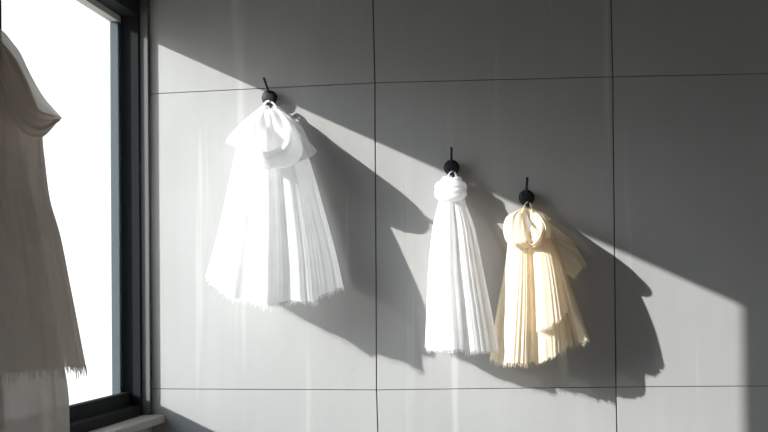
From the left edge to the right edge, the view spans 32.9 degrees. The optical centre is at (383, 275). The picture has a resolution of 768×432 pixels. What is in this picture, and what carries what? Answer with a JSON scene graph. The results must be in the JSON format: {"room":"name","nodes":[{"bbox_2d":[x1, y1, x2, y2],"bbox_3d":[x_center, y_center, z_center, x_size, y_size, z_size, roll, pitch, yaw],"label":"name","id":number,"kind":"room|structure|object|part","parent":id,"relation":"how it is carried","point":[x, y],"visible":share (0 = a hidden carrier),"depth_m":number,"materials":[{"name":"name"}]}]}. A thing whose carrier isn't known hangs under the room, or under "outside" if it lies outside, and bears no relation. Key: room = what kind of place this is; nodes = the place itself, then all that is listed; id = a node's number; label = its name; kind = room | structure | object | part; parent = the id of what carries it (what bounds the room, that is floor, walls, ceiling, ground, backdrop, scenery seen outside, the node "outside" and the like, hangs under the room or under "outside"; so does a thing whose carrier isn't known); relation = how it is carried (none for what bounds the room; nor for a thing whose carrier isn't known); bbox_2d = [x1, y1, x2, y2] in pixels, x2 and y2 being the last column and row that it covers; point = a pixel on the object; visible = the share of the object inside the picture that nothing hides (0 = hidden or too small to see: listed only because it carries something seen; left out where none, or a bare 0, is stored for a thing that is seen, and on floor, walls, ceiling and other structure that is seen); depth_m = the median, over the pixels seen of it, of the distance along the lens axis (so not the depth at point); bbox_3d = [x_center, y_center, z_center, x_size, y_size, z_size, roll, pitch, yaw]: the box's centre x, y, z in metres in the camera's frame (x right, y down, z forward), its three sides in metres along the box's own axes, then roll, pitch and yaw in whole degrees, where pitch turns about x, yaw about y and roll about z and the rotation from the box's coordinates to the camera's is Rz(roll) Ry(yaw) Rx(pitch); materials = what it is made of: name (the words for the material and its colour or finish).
{"room":"bathroom","nodes":[
{"label":"bathroom","id":0,"kind":"room"},
{"bbox_2d":[76,0,151,431],"bbox_3d":[-1.454,-0.311,1.891,0.150,3.100,7.000,-1,-1,7],"label":"wall","id":1,"kind":"structure","parent":0,"point":[94,5],"depth_m":5.16,"materials":[{"name":"white paint"}]},
{"bbox_2d":[0,0,164,431],"bbox_3d":[-1.095,-0.276,4.642,0.205,1.742,1.450,-1,-1,7],"label":"window","id":2,"kind":"structure","parent":1,"relation":"in","point":[121,411],"depth_m":5.33,"materials":[{"name":"black metal"}]},
{"bbox_3d":[-1.031,0.577,4.624,0.091,0.034,1.449,-1,-1,7],"label":"sill","id":3,"kind":"part","parent":2,"relation":"part of","materials":[{"name":"beige stone"}]},
{"bbox_2d":[149,0,767,431],"bbox_3d":[1.308,-0.293,5.135,4.840,3.100,0.100,-1,-1,7],"label":"wall","id":4,"kind":"structure","parent":0,"point":[638,129],"depth_m":5.20,"materials":[{"name":"white tile"}]},
{"bbox_2d":[262,77,276,107],"bbox_3d":[-0.465,-0.742,5.271,0.063,0.122,0.064,-1,-1,7],"label":"wall hook","id":5,"kind":"object","parent":4,"relation":"attached to","point":[270,95],"visible":0.96,"depth_m":5.26,"materials":[{"name":"black metal"}]},
{"bbox_3d":[-0.464,-0.722,5.275,0.063,0.063,0.040,-1,-1,7],"label":"knob","id":6,"kind":"part","parent":5,"relation":"part of","materials":[{"name":"black metal"}]},
{"bbox_2d":[205,100,343,312],"bbox_3d":[-0.451,-0.284,5.102,0.559,0.853,0.347,-1,-1,7],"label":"scarf","id":7,"kind":"object","parent":5,"relation":"hanging from","point":[274,244],"visible":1,"depth_m":5.06,"materials":[{"name":"white fabric"}]},
{"bbox_2d":[444,147,459,177],"bbox_3d":[0.269,-0.451,5.179,0.063,0.122,0.064,-1,-1,7],"label":"wall hook","id":8,"kind":"object","parent":4,"relation":"attached to","point":[450,165],"visible":0.98,"depth_m":5.16,"materials":[{"name":"black metal"}]},
{"bbox_3d":[0.270,-0.431,5.183,0.063,0.063,0.040,-1,-1,7],"label":"knob","id":9,"kind":"part","parent":8,"relation":"part of","materials":[{"name":"black metal"}]},
{"bbox_2d":[425,171,498,355],"bbox_3d":[0.281,-0.051,5.078,0.276,0.734,0.190,-1,-1,43],"label":"scarf","id":10,"kind":"object","parent":8,"relation":"hanging from","point":[459,316],"visible":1,"depth_m":5.06,"materials":[{"name":"white fabric"}]},
{"bbox_2d":[519,177,534,207],"bbox_3d":[0.564,-0.329,5.142,0.063,0.122,0.064,-1,-1,7],"label":"wall hook","id":11,"kind":"object","parent":4,"relation":"attached to","point":[526,195],"visible":0.99,"depth_m":5.13,"materials":[{"name":"black metal"}]},
{"bbox_3d":[0.564,-0.309,5.146,0.063,0.063,0.040,-1,-1,7],"label":"knob","id":12,"kind":"part","parent":11,"relation":"part of","materials":[{"name":"black metal"}]},
{"bbox_2d":[488,201,589,367],"bbox_3d":[0.596,0.032,5.034,0.396,0.651,0.228,-1,-1,7],"label":"scarf","id":13,"kind":"object","parent":11,"relation":"hanging from","point":[538,316],"visible":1,"depth_m":5.00,"materials":[{"name":"beige fabric"}]},
{"bbox_3d":[-1.143,-0.754,3.622,0.064,0.122,0.063,-1,-1,7],"label":"wall hook","id":14,"kind":"object","parent":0,"visible":0},
{"bbox_2d":[0,30,87,431],"bbox_3d":[-0.996,-0.056,3.609,0.326,1.314,0.662,-1,-1,7],"label":"scarf","id":15,"kind":"object","parent":14,"relation":"hanging from","point":[40,338],"visible":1,"depth_m":3.50,"materials":[{"name":"white fabric"}]}
]}

